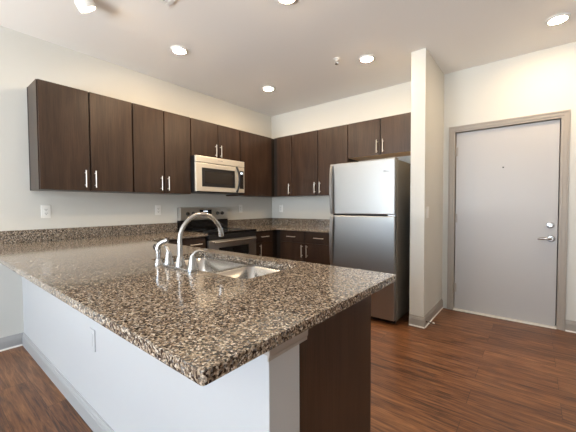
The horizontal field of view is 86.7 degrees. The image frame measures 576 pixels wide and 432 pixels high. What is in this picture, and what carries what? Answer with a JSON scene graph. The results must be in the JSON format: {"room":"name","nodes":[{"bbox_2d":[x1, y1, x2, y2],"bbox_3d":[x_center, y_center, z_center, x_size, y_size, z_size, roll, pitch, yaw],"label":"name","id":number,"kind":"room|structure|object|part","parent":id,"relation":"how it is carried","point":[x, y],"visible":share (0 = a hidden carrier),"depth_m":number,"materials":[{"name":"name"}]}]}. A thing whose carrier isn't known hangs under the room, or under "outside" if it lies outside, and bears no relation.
{"room":"apartment kitchen","nodes":[
{"label":"apartment kitchen","id":0,"kind":"room"},
{"bbox_2d":[0,26,271,337],"bbox_3d":[-2.530,-0.224,2.540,0.100,2.747,7.650,1,2,39],"label":"wall","id":1,"kind":"structure","parent":0,"point":[24,58],"depth_m":2.98,"materials":[{"name":"grey paint"}]},
{"bbox_2d":[0,332,23,351],"bbox_3d":[-3.564,1.143,1.200,0.019,0.110,3.890,1,2,39],"label":"baseboard","id":2,"kind":"structure","parent":1,"relation":"attached to","point":[13,341],"depth_m":2.64,"materials":[{"name":"grey paint"}]},
{"bbox_2d":[41,205,50,217],"bbox_3d":[-2.237,-0.041,2.821,0.009,0.118,0.072,1,2,39],"label":"wall outlet","id":3,"kind":"object","parent":1,"relation":"attached to","point":[45,209],"visible":1,"depth_m":2.82,"materials":[{"name":"white plastic"}]},
{"bbox_2d":[27,79,132,192],"bbox_3d":[-1.934,-0.691,2.907,0.350,0.911,0.769,1,2,39],"label":"upper cabinet","id":4,"kind":"object","parent":1,"relation":"attached to","point":[79,140],"visible":1,"depth_m":2.74,"materials":[{"name":"brown laminate"}]},
{"bbox_3d":[-1.954,-0.683,2.676,0.018,0.907,0.366,1,2,39],"label":"door","id":5,"kind":"part","parent":4,"relation":"part of","materials":[{"name":"brown laminate"}]},
{"bbox_3d":[-1.714,-0.694,2.974,0.018,0.907,0.375,1,2,39],"label":"door","id":6,"kind":"part","parent":4,"relation":"part of","materials":[{"name":"brown laminate"}]},
{"bbox_2d":[0,223,177,243],"bbox_3d":[-1.959,0.160,3.161,0.020,0.106,1.782,1,2,39],"label":"backsplash","id":7,"kind":"structure","parent":1,"relation":"attached to","point":[15,236],"depth_m":3.02,"materials":[{"name":"stone"}]},
{"bbox_2d":[155,205,160,214],"bbox_3d":[-1.557,-0.071,3.662,0.009,0.118,0.072,1,2,39],"label":"wall outlet","id":8,"kind":"object","parent":1,"relation":"attached to","point":[157,207],"visible":1,"depth_m":3.66,"materials":[{"name":"white plastic"}]},
{"bbox_2d":[130,103,190,194],"bbox_3d":[-1.479,-0.711,3.469,0.350,0.911,0.676,1,2,39],"label":"upper cabinet","id":9,"kind":"object","parent":1,"relation":"attached to","point":[160,138],"visible":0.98,"depth_m":3.35,"materials":[{"name":"brown laminate"}]},
{"bbox_3d":[-1.484,-0.704,3.257,0.018,0.907,0.326,1,2,39],"label":"door","id":10,"kind":"part","parent":9,"relation":"part of","materials":[{"name":"brown laminate"}]},
{"bbox_3d":[-1.273,-0.714,3.519,0.018,0.907,0.324,1,2,39],"label":"door","id":11,"kind":"part","parent":9,"relation":"part of","materials":[{"name":"brown laminate"}]},
{"bbox_2d":[190,118,239,160],"bbox_3d":[-1.021,-0.962,4.030,0.350,0.449,0.782,1,2,39],"label":"upper cabinet","id":12,"kind":"object","parent":1,"relation":"attached to","point":[208,139],"visible":0.8,"depth_m":3.90,"materials":[{"name":"brown laminate"}]},
{"bbox_3d":[-1.039,-0.955,3.802,0.018,0.445,0.390,1,2,39],"label":"door","id":13,"kind":"part","parent":12,"relation":"part of","materials":[{"name":"brown laminate"}]},
{"bbox_2d":[190,155,243,194],"bbox_3d":[-0.973,-0.514,4.006,0.463,0.441,0.776,1,2,39],"label":"microwave","id":14,"kind":"object","parent":12,"relation":"attached to","point":[209,175],"visible":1,"depth_m":3.84,"materials":[{"name":"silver metal"}]},
{"bbox_3d":[-0.901,-0.475,3.854,0.029,0.342,0.626,1,2,39],"label":"door","id":15,"kind":"part","parent":14,"relation":"part of","materials":[{"name":"silver metal"}]},
{"bbox_3d":[-0.855,-0.693,3.905,0.031,0.077,0.776,1,2,39],"label":"vent panel","id":16,"kind":"part","parent":14,"relation":"part of","materials":[{"name":"silver metal"}]},
{"bbox_3d":[-0.665,-0.486,4.078,0.074,0.348,0.026,1,2,39],"label":"door handle","id":17,"kind":"part","parent":14,"relation":"part of","materials":[{"name":"black plastic"}]},
{"bbox_3d":[-0.657,-0.486,4.156,0.029,0.342,0.148,1,2,39],"label":"control panel","id":18,"kind":"part","parent":14,"relation":"part of","materials":[{"name":"silver metal"}]},
{"bbox_3d":[-0.794,-0.966,4.105,0.018,0.445,0.365,1,2,39],"label":"door","id":19,"kind":"part","parent":12,"relation":"part of","materials":[{"name":"brown laminate"}]},
{"bbox_2d":[226,130,273,196],"bbox_3d":[-0.472,-0.757,4.744,0.313,0.911,1.003,1,2,39],"label":"upper cabinet","id":20,"kind":"object","parent":1,"relation":"attached to","point":[256,151],"visible":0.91,"depth_m":4.52,"materials":[{"name":"brown laminate"}]},
{"bbox_3d":[-0.466,-0.750,4.517,0.018,0.907,0.641,1,2,39],"label":"door","id":21,"kind":"part","parent":20,"relation":"part of","materials":[{"name":"brown laminate"}]},
{"bbox_2d":[22,277,299,431],"bbox_3d":[-1.157,0.724,1.831,2.958,0.884,0.140,1,2,39],"label":"wall","id":22,"kind":"structure","parent":0,"point":[132,390],"depth_m":1.27,"materials":[{"name":"grey paint"}]},
{"bbox_2d":[22,333,114,431],"bbox_3d":[-1.154,1.111,1.833,2.972,0.110,0.154,1,2,39],"label":"baseboard","id":23,"kind":"structure","parent":22,"relation":"attached to","point":[79,403],"depth_m":1.92,"materials":[{"name":"grey paint"}]},
{"bbox_2d":[89,327,95,351],"bbox_3d":[-1.063,0.671,1.657,0.072,0.118,0.008,1,2,39],"label":"wall outlet","id":24,"kind":"object","parent":22,"relation":"attached to","point":[91,331],"visible":1,"depth_m":1.65,"materials":[{"name":"white plastic"}]},
{"bbox_2d":[90,333,92,346],"bbox_3d":[-1.065,0.671,1.655,0.033,0.068,0.002,1,2,39],"label":"receptacle","id":25,"kind":"object","parent":24,"relation":"attached to","point":[91,334],"depth_m":1.65,"materials":[{"name":"grey paint"}]},
{"bbox_2d":[264,330,307,361],"bbox_3d":[-0.001,0.350,0.901,0.056,0.088,0.181,1,2,39],"label":"trim","id":26,"kind":"structure","parent":22,"relation":"attached to","point":[277,351],"depth_m":0.88,"materials":[{"name":"beige paint"}]},
{"bbox_2d":[0,0,575,116],"bbox_3d":[-0.164,-1.597,0.578,6.200,0.100,7.650,1,2,39],"label":"ceiling","id":27,"kind":"structure","parent":0,"point":[236,48],"depth_m":2.76,"materials":[{"name":"white paint"}]},
{"bbox_2d":[74,0,95,12],"bbox_3d":[-1.467,-1.531,2.206,0.122,0.123,0.140,1,2,39],"label":"ceiling spotlight","id":28,"kind":"object","parent":27,"relation":"attached to","point":[84,6],"visible":1,"depth_m":2.17,"materials":[{"name":"white plastic"}]},
{"bbox_2d":[81,7,93,10],"bbox_3d":[-1.458,-1.510,2.218,0.105,0.056,0.089,1,2,39],"label":"diffuser","id":29,"kind":"object","parent":28,"relation":"attached to","point":[82,8],"depth_m":2.22,"materials":[{"name":"white"}]},
{"bbox_2d":[157,0,175,5],"bbox_3d":[-0.881,-1.586,2.071,0.354,0.010,0.350,1,2,39],"label":"ceiling vent","id":30,"kind":"object","parent":27,"relation":"in","point":[166,2],"visible":1,"depth_m":2.26,"materials":[{"name":"white plastic"}]},
{"bbox_2d":[170,45,187,54],"bbox_3d":[-1.059,-1.608,2.973,0.164,0.023,0.164,1,2,39],"label":"recessed light","id":31,"kind":"object","parent":27,"relation":"in","point":[176,49],"visible":1,"depth_m":2.95,"materials":[{"name":"white plastic"}]},
{"bbox_2d":[173,48,184,53],"bbox_3d":[-1.059,-1.604,2.973,0.113,0.015,0.113,1,2,39],"label":"diffuser","id":32,"kind":"object","parent":31,"relation":"attached to","point":[176,50],"depth_m":2.96,"materials":[{"name":"white"}]},
{"bbox_2d":[262,86,274,90],"bbox_3d":[-0.252,-1.643,3.947,0.164,0.023,0.164,1,2,39],"label":"recessed light","id":33,"kind":"object","parent":27,"relation":"in","point":[266,88],"visible":1,"depth_m":3.92,"materials":[{"name":"white"}]},
{"bbox_2d":[277,0,295,3],"bbox_3d":[-0.008,-1.589,2.221,0.164,0.023,0.164,1,2,39],"label":"recessed light","id":34,"kind":"object","parent":27,"relation":"in","point":[280,1],"visible":1,"depth_m":2.26,"materials":[{"name":"white"}]},
{"bbox_2d":[280,0,293,2],"bbox_3d":[-0.008,-1.585,2.221,0.113,0.015,0.113,1,2,39],"label":"diffuser","id":35,"kind":"object","parent":34,"relation":"attached to","point":[281,1],"depth_m":2.25,"materials":[{"name":"white"}]},
{"bbox_2d":[333,57,339,64],"bbox_3d":[0.507,-1.606,3.174,0.072,0.055,0.072,1,2,39],"label":"sprinkler","id":36,"kind":"object","parent":27,"relation":"attached to","point":[335,58],"visible":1,"depth_m":3.16,"materials":[{"name":"white plastic"}]},
{"bbox_2d":[359,54,374,62],"bbox_3d":[0.816,-1.623,3.161,0.164,0.023,0.164,1,2,39],"label":"recessed light","id":37,"kind":"object","parent":27,"relation":"in","point":[366,58],"visible":1,"depth_m":3.13,"materials":[{"name":"white"}]},
{"bbox_2d":[361,57,371,61],"bbox_3d":[0.816,-1.619,3.161,0.113,0.015,0.113,1,2,39],"label":"diffuser","id":38,"kind":"object","parent":37,"relation":"attached to","point":[363,59],"depth_m":3.15,"materials":[{"name":"white"}]},
{"bbox_2d":[545,12,570,24],"bbox_3d":[2.216,-1.609,2.507,0.164,0.023,0.164,1,2,39],"label":"recessed light","id":39,"kind":"object","parent":27,"relation":"in","point":[559,18],"visible":1,"depth_m":2.48,"materials":[{"name":"white"}]},
{"bbox_2d":[549,16,566,24],"bbox_3d":[2.216,-1.605,2.507,0.113,0.015,0.113,1,2,39],"label":"diffuser","id":40,"kind":"object","parent":39,"relation":"attached to","point":[554,20],"depth_m":2.49,"materials":[{"name":"white"}]},
{"bbox_2d":[0,308,575,431],"bbox_3d":[-0.150,1.239,0.669,6.200,0.080,7.650,1,2,39],"label":"floor","id":41,"kind":"structure","parent":0,"point":[462,371],"depth_m":2.11,"materials":[{"name":"brown wood"}]},
{"bbox_2d":[155,236,205,247],"bbox_3d":[-1.384,0.675,3.386,0.644,0.882,0.735,1,2,39],"label":"base cabinet","id":42,"kind":"object","parent":41,"relation":"on","point":[200,242],"visible":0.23,"depth_m":3.35,"materials":[{"name":"brown laminate"}]},
{"bbox_3d":[-1.220,0.322,3.140,0.018,0.149,0.288,1,2,39],"label":"drawer","id":43,"kind":"part","parent":42,"relation":"part of","materials":[{"name":"brown laminate"}]},
{"bbox_3d":[-1.033,0.314,3.371,0.018,0.149,0.282,1,2,39],"label":"drawer","id":44,"kind":"part","parent":42,"relation":"part of","materials":[{"name":"brown laminate"}]},
{"bbox_2d":[177,207,256,254],"bbox_3d":[-0.888,0.484,3.946,0.700,1.186,0.760,1,2,39],"label":"range","id":45,"kind":"object","parent":41,"relation":"on","point":[238,240],"visible":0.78,"depth_m":3.89,"materials":[{"name":"silver metal"}]},
{"bbox_3d":[-1.132,-0.033,4.125,0.070,0.161,0.758,1,2,39],"label":"control panel","id":46,"kind":"part","parent":45,"relation":"part of","materials":[{"name":"silver metal"}]},
{"bbox_2d":[184,227,255,234],"bbox_3d":[-0.890,0.191,3.937,0.600,0.027,0.760,1,2,39],"label":"cooktop","id":47,"kind":"object","parent":45,"relation":"in","point":[209,230],"depth_m":3.87,"materials":[{"name":"black glass"}]},
{"bbox_3d":[-0.671,0.555,3.773,0.036,0.563,0.752,1,2,39],"label":"oven door","id":48,"kind":"part","parent":45,"relation":"part of","materials":[{"name":"silver metal"}]},
{"bbox_3d":[-0.638,0.297,3.737,0.056,0.021,0.660,1,2,39],"label":"door handle","id":49,"kind":"part","parent":45,"relation":"part of","materials":[{"name":"silver metal"}]},
{"bbox_2d":[174,256,283,269],"bbox_3d":[-0.422,0.726,1.688,0.919,0.883,0.561,1,2,39],"label":"base cabinet","id":50,"kind":"object","parent":41,"relation":"on","point":[202,256],"visible":0.04,"depth_m":1.84,"materials":[{"name":"brown laminate"}]},
{"bbox_2d":[256,230,276,257],"bbox_3d":[-0.345,0.629,4.671,0.644,0.882,1.033,1,2,39],"label":"base cabinet","id":51,"kind":"object","parent":41,"relation":"on","point":[266,240],"visible":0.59,"depth_m":4.27,"materials":[{"name":"brown laminate"}]},
{"bbox_3d":[-0.340,0.283,4.229,0.018,0.149,0.357,1,2,39],"label":"drawer","id":52,"kind":"part","parent":51,"relation":"part of","materials":[{"name":"brown laminate"}]},
{"bbox_3d":[-0.338,0.672,4.242,0.018,0.618,0.357,1,2,39],"label":"door","id":53,"kind":"part","parent":51,"relation":"part of","materials":[{"name":"brown laminate"}]},
{"bbox_2d":[228,218,329,232],"bbox_3d":[0.044,0.128,4.339,1.655,0.136,1.037,1,2,39],"label":"countertop","id":54,"kind":"structure","parent":51,"relation":"on","point":[261,224],"depth_m":4.65,"materials":[{"name":"stone"}]},
{"bbox_2d":[276,230,329,264],"bbox_3d":[0.400,0.637,4.319,1.027,0.882,0.644,1,2,39],"label":"base cabinet","id":55,"kind":"object","parent":41,"relation":"on","point":[312,247],"visible":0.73,"depth_m":4.10,"materials":[{"name":"brown laminate"}]},
{"bbox_3d":[0.061,0.281,4.224,0.420,0.149,0.018,1,2,39],"label":"drawer","id":56,"kind":"part","parent":55,"relation":"part of","materials":[{"name":"brown laminate"}]},
{"bbox_3d":[0.063,0.670,4.237,0.420,0.618,0.018,1,2,39],"label":"door","id":57,"kind":"part","parent":55,"relation":"part of","materials":[{"name":"brown laminate"}]},
{"bbox_3d":[0.411,0.288,3.942,0.456,0.149,0.018,1,2,39],"label":"drawer","id":58,"kind":"part","parent":55,"relation":"part of","materials":[{"name":"brown laminate"}]},
{"bbox_3d":[0.413,0.677,3.954,0.456,0.618,0.018,1,2,39],"label":"door","id":59,"kind":"part","parent":55,"relation":"part of","materials":[{"name":"brown laminate"}]},
{"bbox_2d":[299,295,370,431],"bbox_3d":[0.075,0.736,1.287,0.357,0.883,0.561,1,2,39],"label":"base cabinet","id":60,"kind":"object","parent":41,"relation":"on","point":[335,356],"visible":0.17,"depth_m":1.14,"materials":[{"name":"brown laminate"}]},
{"bbox_2d":[329,157,410,323],"bbox_3d":[1.010,0.247,3.573,0.744,1.705,0.841,1,2,39],"label":"refrigerator","id":61,"kind":"object","parent":41,"relation":"on","point":[369,201],"visible":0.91,"depth_m":3.23,"materials":[{"name":"grey metal"}]},
{"bbox_3d":[0.497,0.273,3.475,0.048,0.535,0.043,1,2,39],"label":"handle","id":62,"kind":"part","parent":61,"relation":"part of","materials":[{"name":"silver metal"}]},
{"bbox_3d":[0.494,-0.297,3.457,0.048,0.525,0.043,1,2,39],"label":"handle","id":63,"kind":"part","parent":61,"relation":"part of","materials":[{"name":"silver metal"}]},
{"bbox_3d":[0.792,0.527,3.309,0.744,1.060,0.056,1,2,39],"label":"fridge door","id":64,"kind":"part","parent":61,"relation":"part of","materials":[{"name":"silver metal"}]},
{"bbox_3d":[0.787,-0.301,3.283,0.744,0.565,0.056,1,2,39],"label":"freezer door","id":65,"kind":"part","parent":61,"relation":"part of","materials":[{"name":"silver metal"}]},
{"bbox_2d":[271,81,410,218],"bbox_3d":[0.752,-0.303,4.496,2.546,2.747,0.120,1,2,39],"label":"wall","id":66,"kind":"structure","parent":0,"point":[396,99],"depth_m":4.54,"materials":[{"name":"grey paint"}]},
{"bbox_2d":[228,218,329,226],"bbox_3d":[0.044,0.113,4.339,1.655,0.106,1.037,1,2,39],"label":"backsplash","id":67,"kind":"structure","parent":66,"relation":"attached to","point":[261,221],"depth_m":4.82,"materials":[{"name":"stone"}]},
{"bbox_2d":[274,135,302,196],"bbox_3d":[-0.001,-0.760,4.784,0.367,0.911,0.350,1,2,39],"label":"upper cabinet","id":68,"kind":"object","parent":66,"relation":"attached to","point":[282,146],"visible":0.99,"depth_m":4.67,"materials":[{"name":"brown laminate"}]},
{"bbox_3d":[-0.055,-0.756,4.662,0.285,0.907,0.018,1,2,39],"label":"door","id":69,"kind":"part","parent":68,"relation":"part of","materials":[{"name":"brown laminate"}]},
{"bbox_2d":[292,124,357,196],"bbox_3d":[0.504,-0.750,4.376,0.927,0.911,0.350,1,2,39],"label":"upper cabinet","id":70,"kind":"object","parent":66,"relation":"attached to","point":[313,152],"visible":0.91,"depth_m":4.28,"materials":[{"name":"brown laminate"}]},
{"bbox_3d":[0.242,-0.750,4.422,0.449,0.907,0.018,1,2,39],"label":"door","id":71,"kind":"part","parent":70,"relation":"part of","materials":[{"name":"brown laminate"}]},
{"bbox_3d":[0.602,-0.742,4.131,0.453,0.907,0.018,1,2,39],"label":"door","id":72,"kind":"part","parent":70,"relation":"part of","materials":[{"name":"brown laminate"}]},
{"bbox_2d":[348,112,410,160],"bbox_3d":[1.223,-0.969,3.788,0.920,0.443,0.350,1,2,39],"label":"upper cabinet","id":73,"kind":"object","parent":66,"relation":"attached to","point":[390,136],"visible":0.85,"depth_m":3.71,"materials":[{"name":"brown laminate"}]},
{"bbox_3d":[0.954,-0.969,3.839,0.423,0.439,0.018,1,2,39],"label":"door","id":74,"kind":"part","parent":73,"relation":"part of","materials":[{"name":"brown laminate"}]},
{"bbox_3d":[1.291,-0.962,3.567,0.418,0.439,0.018,1,2,39],"label":"door","id":75,"kind":"part","parent":73,"relation":"part of","materials":[{"name":"brown laminate"}]},
{"bbox_2d":[409,48,443,316],"bbox_3d":[1.550,-0.270,3.366,0.136,2.747,0.822,1,2,39],"label":"wall","id":76,"kind":"structure","parent":0,"point":[427,78],"depth_m":3.08,"materials":[{"name":"grey paint"}]},
{"bbox_2d":[409,299,442,327],"bbox_3d":[1.542,1.049,3.375,0.155,0.110,0.791,1,2,39],"label":"baseboard","id":77,"kind":"structure","parent":76,"relation":"attached to","point":[414,320],"depth_m":3.11,"materials":[{"name":"grey paint"}]},
{"bbox_2d":[442,41,575,320],"bbox_3d":[3.164,-0.254,2.616,3.338,2.747,0.140,1,2,39],"label":"wall","id":78,"kind":"structure","parent":0,"point":[541,81],"depth_m":3.13,"materials":[{"name":"grey paint"}]},
{"bbox_2d":[453,308,555,328],"bbox_3d":[2.318,1.096,3.327,0.907,0.010,0.132,1,2,39],"label":"trim","id":79,"kind":"structure","parent":78,"relation":"attached to","point":[456,309],"depth_m":3.26,"materials":[{"name":"white paint"}]},
{"bbox_2d":[452,119,559,325],"bbox_3d":[2.282,0.072,3.272,0.913,2.035,0.110,1,2,39],"label":"door","id":80,"kind":"structure","parent":78,"relation":"in","point":[505,219],"depth_m":3.24,"materials":[{"name":"grey paint"}]},
{"bbox_3d":[2.538,0.225,3.019,0.111,0.029,0.030,1,2,39],"label":"lever","id":81,"kind":"part","parent":80,"relation":"part of","materials":[{"name":"silver metal"}]},
{"bbox_3d":[2.593,0.226,3.009,0.066,0.066,0.050,1,2,39],"label":"lever handle","id":82,"kind":"part","parent":80,"relation":"part of","materials":[{"name":"silver metal"}]},
{"bbox_2d":[447,109,570,330],"bbox_3d":[2.310,0.043,3.291,1.036,2.121,0.141,1,2,39],"label":"trim","id":83,"kind":"structure","parent":78,"relation":"attached to","point":[564,116],"depth_m":2.99,"materials":[{"name":"beige paint"}]},
{"bbox_2d":[555,120,560,325],"bbox_3d":[2.335,0.073,3.321,0.907,2.055,0.024,1,2,39],"label":"trim","id":84,"kind":"structure","parent":78,"relation":"attached to","point":[560,120],"depth_m":3.02,"materials":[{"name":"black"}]},
{"bbox_2d":[565,320,575,332],"bbox_3d":[3.550,1.075,2.250,2.234,0.110,0.019,1,2,39],"label":"baseboard","id":85,"kind":"structure","parent":78,"relation":"attached to","point":[570,326],"depth_m":2.92,"materials":[{"name":"grey paint"}]},
{"bbox_3d":[-1.194,0.709,2.315,1.067,0.882,0.559,1,2,39],"label":"base cabinet","id":86,"kind":"object","parent":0,"visible":0},
{"bbox_2d":[0,223,395,385],"bbox_3d":[-0.783,0.200,2.212,3.045,0.136,1.782,1,2,39],"label":"countertop","id":87,"kind":"structure","parent":86,"relation":"on","point":[204,326],"depth_m":1.11,"materials":[{"name":"stone"}]},
{"bbox_2d":[153,238,168,264],"bbox_3d":[-0.673,0.187,1.611,0.079,0.140,0.048,0,2,11],"label":"sprayer","id":88,"kind":"object","parent":87,"relation":"on","point":[158,261],"visible":0.96,"depth_m":1.60,"materials":[{"name":"silver metal"}]},
{"bbox_2d":[163,212,223,271],"bbox_3d":[-0.463,0.118,1.603,0.285,0.275,0.302,1,2,39],"label":"kitchen faucet","id":89,"kind":"object","parent":87,"relation":"on","point":[180,264],"visible":1,"depth_m":1.50,"materials":[{"name":"silver metal"}]},
{"bbox_3d":[-0.614,0.212,1.573,0.052,0.071,0.052,1,2,39],"label":"handle","id":90,"kind":"part","parent":89,"relation":"part of","materials":[{"name":"silver metal"}]},
{"bbox_3d":[-0.532,0.253,1.508,0.270,0.012,0.060,1,2,39],"label":"plate","id":91,"kind":"part","parent":89,"relation":"part of","materials":[{"name":"silver metal"}]},
{"bbox_3d":[-0.451,0.215,1.441,0.052,0.071,0.052,1,2,39],"label":"handle","id":92,"kind":"part","parent":89,"relation":"part of","materials":[{"name":"silver metal"}]},
{"bbox_3d":[-0.429,0.177,1.444,0.060,0.038,0.022,-1,2,-14],"label":"lever","id":93,"kind":"part","parent":89,"relation":"part of","materials":[{"name":"silver metal"}]},
{"bbox_3d":[-0.460,0.113,1.593,0.052,0.266,0.282,1,2,39],"label":"spout","id":94,"kind":"part","parent":89,"relation":"part of","materials":[{"name":"silver metal"}]},
{"bbox_2d":[174,257,280,278],"bbox_3d":[-0.378,0.375,1.671,0.808,0.179,0.368,1,2,39],"label":"sink","id":95,"kind":"object","parent":87,"relation":"in","point":[217,266],"visible":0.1,"depth_m":1.75,"materials":[{"name":"silver metal"}]},
{"bbox_3d":[-0.516,0.373,1.782,0.449,0.178,0.365,1,2,39],"label":"bowl","id":96,"kind":"part","parent":95,"relation":"part of","materials":[{"name":"silver metal"}]},
{"bbox_3d":[-0.197,0.380,1.524,0.339,0.178,0.365,1,2,39],"label":"bowl","id":97,"kind":"part","parent":95,"relation":"part of","materials":[{"name":"silver metal"}]}
]}

